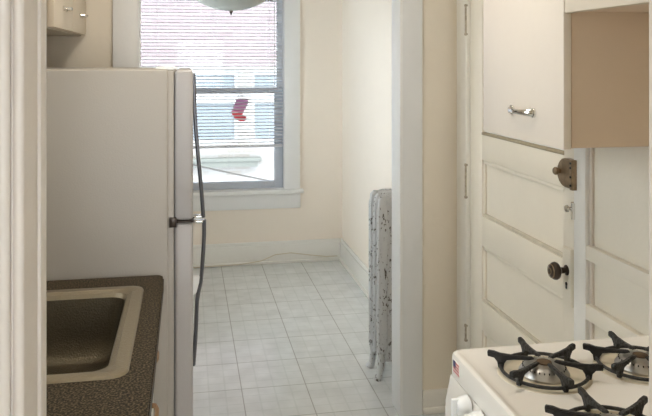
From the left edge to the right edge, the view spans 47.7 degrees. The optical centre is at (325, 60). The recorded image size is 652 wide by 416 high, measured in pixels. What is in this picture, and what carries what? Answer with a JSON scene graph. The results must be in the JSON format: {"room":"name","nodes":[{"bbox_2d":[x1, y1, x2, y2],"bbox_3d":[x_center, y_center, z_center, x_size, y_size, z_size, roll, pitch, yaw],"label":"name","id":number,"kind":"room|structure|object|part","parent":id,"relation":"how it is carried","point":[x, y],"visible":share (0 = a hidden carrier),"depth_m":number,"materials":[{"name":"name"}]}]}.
{"room":"kitchen","nodes":[
{"label":"kitchen","id":0,"kind":"room"},
{"bbox_2d":[46,0,456,414],"bbox_3d":[-0.354,0.245,3.136,1.905,2.600,0.126,0,0,-11],"label":"wall","id":1,"kind":"structure","parent":0,"point":[439,17],"depth_m":3.25,"materials":[{"name":"beige paint"}]},
{"bbox_2d":[113,0,140,66],"bbox_3d":[-0.824,0.435,3.058,0.104,2.220,0.135,0,0,-11],"label":"trim","id":2,"kind":"structure","parent":1,"relation":"attached to","point":[126,13],"depth_m":2.99,"materials":[{"name":"grey paint"}]},
{"bbox_2d":[392,0,402,415],"bbox_3d":[0.317,0.485,3.273,0.016,2.120,0.134,0,0,-11],"label":"trim","id":3,"kind":"structure","parent":1,"relation":"attached to","point":[397,5],"depth_m":3.23,"materials":[{"name":"white wood"}]},
{"bbox_2d":[403,0,421,415],"bbox_3d":[0.375,0.435,3.225,0.092,2.220,0.020,0,0,-11],"label":"trim","id":4,"kind":"structure","parent":1,"relation":"attached to","point":[412,9],"depth_m":3.21,"materials":[{"name":"grey paint"}]},
{"bbox_2d":[193,0,341,244],"bbox_3d":[-0.816,0.245,5.646,2.205,2.600,0.160,0,0,-11],"label":"wall","id":5,"kind":"structure","parent":0,"point":[319,214],"depth_m":5.70,"materials":[{"name":"beige paint"}]},
{"bbox_2d":[177,0,303,211],"bbox_3d":[-0.887,0.245,5.605,1.420,1.760,0.215,0,0,-11],"label":"window","id":6,"kind":"structure","parent":5,"relation":"in","point":[284,191],"depth_m":5.65,"materials":[{"name":"white wood"}]},
{"bbox_2d":[141,0,282,148],"bbox_3d":[-0.880,0.075,5.567,1.122,1.169,0.049,0,0,-11],"label":"window blind","id":7,"kind":"object","parent":6,"relation":"attached to","point":[269,10],"visible":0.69,"depth_m":5.60,"materials":[{"name":"white plastic"}]},
{"bbox_3d":[-0.881,0.650,5.575,1.114,0.020,0.024,0,0,-11],"label":"rail","id":8,"kind":"part","parent":7,"relation":"part of","materials":[{"name":"white plastic"}]},
{"bbox_3d":[-0.434,0.085,5.659,0.001,1.120,0.030,0,0,-11],"label":"ladder cord","id":9,"kind":"part","parent":7,"relation":"part of","materials":[{"name":"white fabric"}]},
{"bbox_3d":[-0.896,-0.133,5.654,1.130,0.756,0.035,0,0,-11],"label":"sash","id":10,"kind":"part","parent":6,"relation":"part of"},
{"bbox_3d":[-0.889,0.594,5.615,1.130,0.767,0.035,0,0,-11],"label":"sash","id":11,"kind":"part","parent":6,"relation":"part of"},
{"bbox_2d":[232,94,247,120],"bbox_3d":[-0.658,0.352,5.636,0.126,0.217,0.006,0,0,-11],"label":"stocking","id":12,"kind":"object","parent":6,"relation":"hanging from","point":[242,105],"visible":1,"depth_m":5.63,"materials":[{"name":"fabric"}]},
{"bbox_3d":[-0.887,0.994,5.605,1.420,0.033,0.215,0,0,-11],"label":"sill","id":13,"kind":"part","parent":6,"relation":"part of","materials":[{"name":"white wood"}]},
{"bbox_3d":[-0.890,0.172,5.621,1.374,1.615,0.182,0,0,-11],"label":"casing","id":14,"kind":"part","parent":6,"relation":"part of","materials":[{"name":"white wood"}]},
{"bbox_2d":[193,238,339,266],"bbox_3d":[-0.817,1.461,5.550,1.887,0.168,0.030,0,0,-11],"label":"baseboard","id":15,"kind":"structure","parent":5,"relation":"attached to","point":[230,254],"depth_m":5.62,"materials":[{"name":"white wood"}]},
{"bbox_2d":[193,261,444,415],"bbox_3d":[-0.201,1.605,2.150,4.800,0.120,7.500,0,0,-11],"label":"floor","id":16,"kind":"structure","parent":0,"point":[284,339],"depth_m":4.01,"materials":[{"name":"tile"}]},
{"bbox_2d":[46,66,205,415],"bbox_3d":[-0.796,0.773,2.514,0.750,1.519,0.724,0,0,-11],"label":"refrigerator","id":17,"kind":"object","parent":16,"relation":"on","point":[119,140],"visible":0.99,"depth_m":2.19,"materials":[{"name":"beige metal"}]},
{"bbox_2d":[175,68,204,219],"bbox_3d":[-0.475,0.254,2.578,0.090,0.454,0.718,0,0,-11],"label":"door","id":18,"kind":"structure","parent":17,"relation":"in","point":[185,80],"depth_m":2.22,"materials":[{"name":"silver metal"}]},
{"bbox_2d":[175,219,205,415],"bbox_3d":[-0.474,0.974,2.578,0.093,0.973,0.718,0,0,-11],"label":"door","id":19,"kind":"structure","parent":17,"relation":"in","point":[187,284],"depth_m":2.22,"materials":[{"name":"white plastic"}]},
{"bbox_2d":[151,351,158,415],"bbox_3d":[-0.663,1.111,1.391,0.645,0.868,1.486,0,0,-11],"label":"base cabinet","id":20,"kind":"object","parent":16,"relation":"on","point":[154,405],"visible":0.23,"depth_m":1.95,"materials":[{"name":"brown wood"}]},
{"bbox_2d":[46,275,163,415],"bbox_3d":[-0.662,0.655,1.397,0.651,0.041,1.496,0,0,-11],"label":"countertop","id":21,"kind":"structure","parent":20,"relation":"on","point":[130,394],"depth_m":1.46,"materials":[{"name":"brown stone"}]},
{"bbox_2d":[46,286,143,383],"bbox_3d":[-0.683,0.720,1.734,0.468,0.184,0.610,0,0,-11],"label":"sink","id":22,"kind":"object","parent":21,"relation":"in","point":[91,332],"visible":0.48,"depth_m":1.98,"materials":[{"name":"metal"}]},
{"bbox_3d":[-0.683,0.729,1.734,0.374,0.167,0.516,0,0,-11],"label":"bowl","id":23,"kind":"part","parent":22,"relation":"part of","materials":[{"name":"metal"}]},
{"bbox_3d":[-0.452,0.925,1.935,0.028,0.014,0.111,0,0,-11],"label":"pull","id":24,"kind":"part","parent":20,"relation":"part of","materials":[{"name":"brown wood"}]},
{"bbox_2d":[193,252,332,267],"bbox_3d":[-0.610,1.503,5.566,1.420,0.082,0.014,0,0,-11],"label":"cord","id":25,"kind":"object","parent":16,"relation":"on","point":[290,252],"visible":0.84,"depth_m":5.59,"materials":[{"name":"beige plastic"}]},
{"bbox_2d":[366,189,391,381],"bbox_3d":[0.338,1.101,3.740,0.276,0.903,0.334,0,0,-11],"label":"radiator","id":26,"kind":"object","parent":16,"relation":"on","point":[380,201],"visible":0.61,"depth_m":3.57,"materials":[{"name":"metal"}]},
{"bbox_2d":[445,331,648,415],"bbox_3d":[0.588,1.060,1.419,0.639,0.910,0.532,0,0,-11],"label":"gas stove","id":27,"kind":"object","parent":16,"relation":"on","point":[477,386],"depth_m":1.48,"materials":[{"name":"white metal"}]},
{"bbox_3d":[0.278,0.709,1.510,0.027,0.047,0.047,0,0,-11],"label":"control knob","id":28,"kind":"part","parent":27,"relation":"part of","materials":[{"name":"white plastic"}]},
{"bbox_3d":[0.328,0.748,1.370,0.037,0.115,0.528,0,0,-11],"label":"control panel","id":29,"kind":"part","parent":27,"relation":"part of","materials":[{"name":"white metal"}]},
{"bbox_3d":[0.291,0.709,1.441,0.027,0.047,0.047,0,0,-11],"label":"control knob","id":30,"kind":"part","parent":27,"relation":"part of","materials":[{"name":"white plastic"}]},
{"bbox_3d":[0.382,0.622,1.531,0.094,0.033,0.009,0,0,19],"label":"arm","id":31,"kind":"part","parent":27,"relation":"part of","materials":[{"name":"black metal"}]},
{"bbox_3d":[0.395,0.622,1.465,0.094,0.033,0.009,0,0,-41],"label":"arm","id":32,"kind":"part","parent":27,"relation":"part of","materials":[{"name":"black metal"}]},
{"bbox_3d":[0.433,0.622,1.574,0.009,0.033,0.094,0,0,-11],"label":"arm","id":33,"kind":"part","parent":27,"relation":"part of","materials":[{"name":"black metal"}]},
{"bbox_3d":[0.446,0.622,1.508,0.201,0.033,0.228,0,0,-11],"label":"burner grate","id":34,"kind":"part","parent":27,"relation":"part of","materials":[{"name":"black metal"}]},
{"bbox_3d":[0.458,0.622,1.443,0.009,0.033,0.094,0,0,-11],"label":"arm","id":35,"kind":"part","parent":27,"relation":"part of","materials":[{"name":"black metal"}]},
{"bbox_3d":[0.496,0.622,1.552,0.094,0.033,0.009,0,0,-41],"label":"arm","id":36,"kind":"part","parent":27,"relation":"part of","materials":[{"name":"black metal"}]},
{"bbox_3d":[0.429,0.622,1.283,0.094,0.033,0.009,0,0,19],"label":"arm","id":37,"kind":"part","parent":27,"relation":"part of","materials":[{"name":"black metal"}]},
{"bbox_3d":[0.509,0.622,1.486,0.094,0.033,0.009,0,0,19],"label":"arm","id":38,"kind":"part","parent":27,"relation":"part of","materials":[{"name":"black metal"}]},
{"bbox_3d":[0.480,0.622,1.327,0.009,0.033,0.094,0,0,-11],"label":"arm","id":39,"kind":"part","parent":27,"relation":"part of","materials":[{"name":"black metal"}]},
{"bbox_3d":[0.492,0.622,1.261,0.201,0.033,0.228,0,0,-11],"label":"burner grate","id":40,"kind":"part","parent":27,"relation":"part of","materials":[{"name":"black metal"}]},
{"bbox_3d":[0.595,0.622,1.567,0.094,0.033,0.009,0,0,19],"label":"arm","id":41,"kind":"part","parent":27,"relation":"part of","materials":[{"name":"black metal"}]},
{"bbox_3d":[0.658,0.622,1.544,0.201,0.033,0.228,0,0,-11],"label":"burner grate","id":42,"kind":"part","parent":27,"relation":"part of","materials":[{"name":"black metal"}]},
{"bbox_3d":[0.645,0.622,1.610,0.009,0.033,0.094,0,0,-11],"label":"arm","id":43,"kind":"part","parent":27,"relation":"part of","materials":[{"name":"black metal"}]},
{"bbox_3d":[0.607,0.622,1.501,0.094,0.033,0.009,0,0,-41],"label":"arm","id":44,"kind":"part","parent":27,"relation":"part of","materials":[{"name":"black metal"}]},
{"bbox_3d":[0.543,0.622,1.304,0.094,0.033,0.009,0,0,-41],"label":"arm","id":45,"kind":"part","parent":27,"relation":"part of","materials":[{"name":"black metal"}]},
{"bbox_2d":[342,0,648,338],"bbox_3d":[0.661,0.245,3.328,0.160,2.600,4.944,0,0,-11],"label":"wall","id":46,"kind":"structure","parent":0,"point":[366,24],"depth_m":4.48,"materials":[{"name":"beige paint"}]},
{"bbox_2d":[339,238,368,298],"bbox_3d":[0.331,1.461,4.565,0.030,0.168,2.390,0,0,-11],"label":"baseboard","id":47,"kind":"structure","parent":46,"relation":"attached to","point":[352,263],"depth_m":5.20,"materials":[{"name":"white wood"}]},
{"bbox_2d":[457,0,588,349],"bbox_3d":[0.673,0.480,2.720,0.110,2.130,1.068,0,0,-11],"label":"door","id":48,"kind":"structure","parent":46,"relation":"in","point":[523,206],"depth_m":2.76,"materials":[{"name":"beige paint"}]},
{"bbox_3d":[0.713,1.210,2.681,0.026,0.240,0.675,0,0,-11],"label":"panel","id":49,"kind":"part","parent":48,"relation":"part of","materials":[{"name":"beige paint"}]},
{"bbox_3d":[0.706,0.970,2.679,0.012,0.014,0.663,0,0,-11],"label":"moulding","id":50,"kind":"part","parent":48,"relation":"part of","materials":[{"name":"beige paint"}]},
{"bbox_3d":[0.706,0.625,2.679,0.012,0.014,0.663,0,0,-11],"label":"moulding","id":51,"kind":"part","parent":48,"relation":"part of","materials":[{"name":"beige paint"}]},
{"bbox_3d":[0.713,0.517,2.681,0.026,0.239,0.675,0,0,-11],"label":"panel","id":52,"kind":"part","parent":48,"relation":"part of","materials":[{"name":"beige paint"}]},
{"bbox_3d":[0.713,0.865,2.681,0.026,0.234,0.675,0,0,-11],"label":"panel","id":53,"kind":"part","parent":48,"relation":"part of","materials":[{"name":"beige paint"}]},
{"bbox_3d":[0.727,0.346,2.325,0.020,0.025,0.025,0,0,-11],"label":"lock thumb knob","id":54,"kind":"part","parent":48,"relation":"part of","materials":[{"name":"gold metal"}]},
{"bbox_3d":[0.729,0.655,2.307,0.065,0.056,0.056,0,0,-11],"label":"knob","id":55,"kind":"part","parent":48,"relation":"part of","materials":[{"name":"brown metal"}]},
{"bbox_3d":[0.750,0.460,2.269,0.022,0.050,0.037,0,0,-11],"label":"bolt knob","id":56,"kind":"part","parent":48,"relation":"part of","materials":[{"name":"silver metal"}]},
{"bbox_2d":[483,0,648,149],"bbox_3d":[0.646,-0.323,2.007,0.321,1.065,0.485,0,0,-11],"label":"upper cabinet","id":57,"kind":"object","parent":46,"relation":"attached to","point":[553,77],"visible":1,"depth_m":1.78,"materials":[{"name":"beige paint"}]},
{"bbox_3d":[0.509,0.133,1.950,0.030,0.025,0.151,0,0,-11],"label":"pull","id":58,"kind":"part","parent":57,"relation":"part of","materials":[{"name":"silver metal"}]},
{"bbox_3d":[0.527,-0.323,1.983,0.021,1.065,0.482,0,0,-11],"label":"cabinet door","id":59,"kind":"part","parent":57,"relation":"part of","materials":[{"name":"beige paint"}]},
{"bbox_2d":[589,148,593,339],"bbox_3d":[0.789,0.495,2.190,0.010,2.100,0.014,0,0,-11],"label":"trim","id":60,"kind":"structure","parent":46,"relation":"attached to","point":[591,150],"depth_m":2.18,"materials":[{"name":"white wood"}]},
{"bbox_2d":[565,0,648,12],"bbox_3d":[0.793,-0.484,1.349,0.309,0.742,0.860,0,0,-11],"label":"upper cabinet","id":61,"kind":"object","parent":46,"relation":"attached to","point":[571,6],"visible":1,"depth_m":1.64,"materials":[{"name":"beige paint"}]},
{"bbox_2d":[586,304,644,336],"bbox_3d":[0.899,0.744,1.572,0.022,0.046,1.268,0,0,-11],"label":"trim","id":62,"kind":"structure","parent":46,"relation":"attached to","point":[595,315],"depth_m":2.08,"materials":[{"name":"beige paint"}]},
{"bbox_2d":[586,245,648,290],"bbox_3d":[0.899,0.569,1.572,0.022,0.043,1.268,0,0,-11],"label":"trim","id":63,"kind":"structure","parent":46,"relation":"attached to","point":[633,273],"depth_m":2.02,"materials":[{"name":"beige paint"}]},
{"bbox_3d":[-0.201,-1.115,2.150,4.800,0.120,7.500,0,0,-11],"label":"ceiling","id":64,"kind":"structure","parent":0,"visible":0},
{"bbox_2d":[196,0,265,14],"bbox_3d":[-0.562,-0.662,4.371,0.512,0.782,0.512,0,0,-11],"label":"pendant lamp","id":65,"kind":"object","parent":64,"relation":"hanging from","point":[226,5],"visible":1,"depth_m":4.27,"materials":[{"name":"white glass"}]},
{"bbox_3d":[-0.291,0.245,0.663,1.393,2.600,0.059,0,0,-11],"label":"wall","id":66,"kind":"structure","parent":0,"visible":0},
{"bbox_2d":[0,0,45,415],"bbox_3d":[-0.318,0.495,0.652,0.119,2.100,0.099,0,0,-11],"label":"trim","id":67,"kind":"structure","parent":66,"relation":"attached to","point":[22,22],"depth_m":0.62,"materials":[{"name":"white wood"}]},
{"bbox_3d":[0.714,0.245,0.852,0.652,2.600,0.059,0,0,-11],"label":"wall","id":68,"kind":"structure","parent":0,"visible":0},
{"bbox_2d":[649,0,651,415],"bbox_3d":[0.429,0.495,0.793,0.119,2.100,0.099,0,0,-11],"label":"trim","id":69,"kind":"structure","parent":68,"relation":"attached to","point":[650,1],"depth_m":0.82,"materials":[{"name":"white wood"}]},
{"bbox_3d":[-1.141,0.245,1.792,0.140,2.600,2.475,0,0,-11],"label":"wall","id":70,"kind":"structure","parent":0,"visible":0},
{"bbox_2d":[46,0,87,35],"bbox_3d":[-1.035,-0.453,2.551,0.345,0.705,0.816,0,0,-11],"label":"upper cabinet","id":71,"kind":"object","parent":70,"relation":"attached to","point":[63,17],"visible":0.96,"depth_m":2.53,"materials":[{"name":"beige paint"}]},
{"bbox_3d":[-0.876,-0.445,2.441,0.020,0.680,0.382,0,0,-11],"label":"cabinet door","id":72,"kind":"part","parent":71,"relation":"part of","materials":[{"name":"beige paint"}]},
{"bbox_3d":[-0.856,-0.173,2.454,0.029,0.018,0.078,0,0,-11],"label":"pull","id":73,"kind":"part","parent":71,"relation":"part of","materials":[{"name":"silver metal"}]},
{"bbox_3d":[-0.945,-0.445,2.804,0.020,0.680,0.336,0,0,-11],"label":"cabinet door","id":74,"kind":"part","parent":71,"relation":"part of","materials":[{"name":"beige paint"}]},
{"bbox_3d":[-0.927,-0.173,2.832,0.029,0.018,0.078,0,0,-11],"label":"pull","id":75,"kind":"part","parent":71,"relation":"part of","materials":[{"name":"silver metal"}]},
{"label":"outside","id":76,"kind":"structure","parent":0,"visible":0},
{"bbox_3d":[-4.273,4.645,22.701,50.000,0.200,33.800,0,0,-11],"label":"ground","id":77,"kind":"structure","parent":76,"visible":0},
{"bbox_2d":[141,0,275,181],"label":"window","id":78,"kind":"structure","parent":77,"relation":"on","point":[258,162],"depth_m":9.93,"materials":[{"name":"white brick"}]},
{"bbox_2d":[193,164,266,179],"bbox_3d":[-1.221,1.085,7.786,0.018,1.461,5.455,0,0,29],"label":"cable","id":79,"kind":"object","parent":78,"relation":"attached to","point":[193,164],"visible":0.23,"depth_m":8.09,"materials":[{"name":"grey metal"}]}
]}

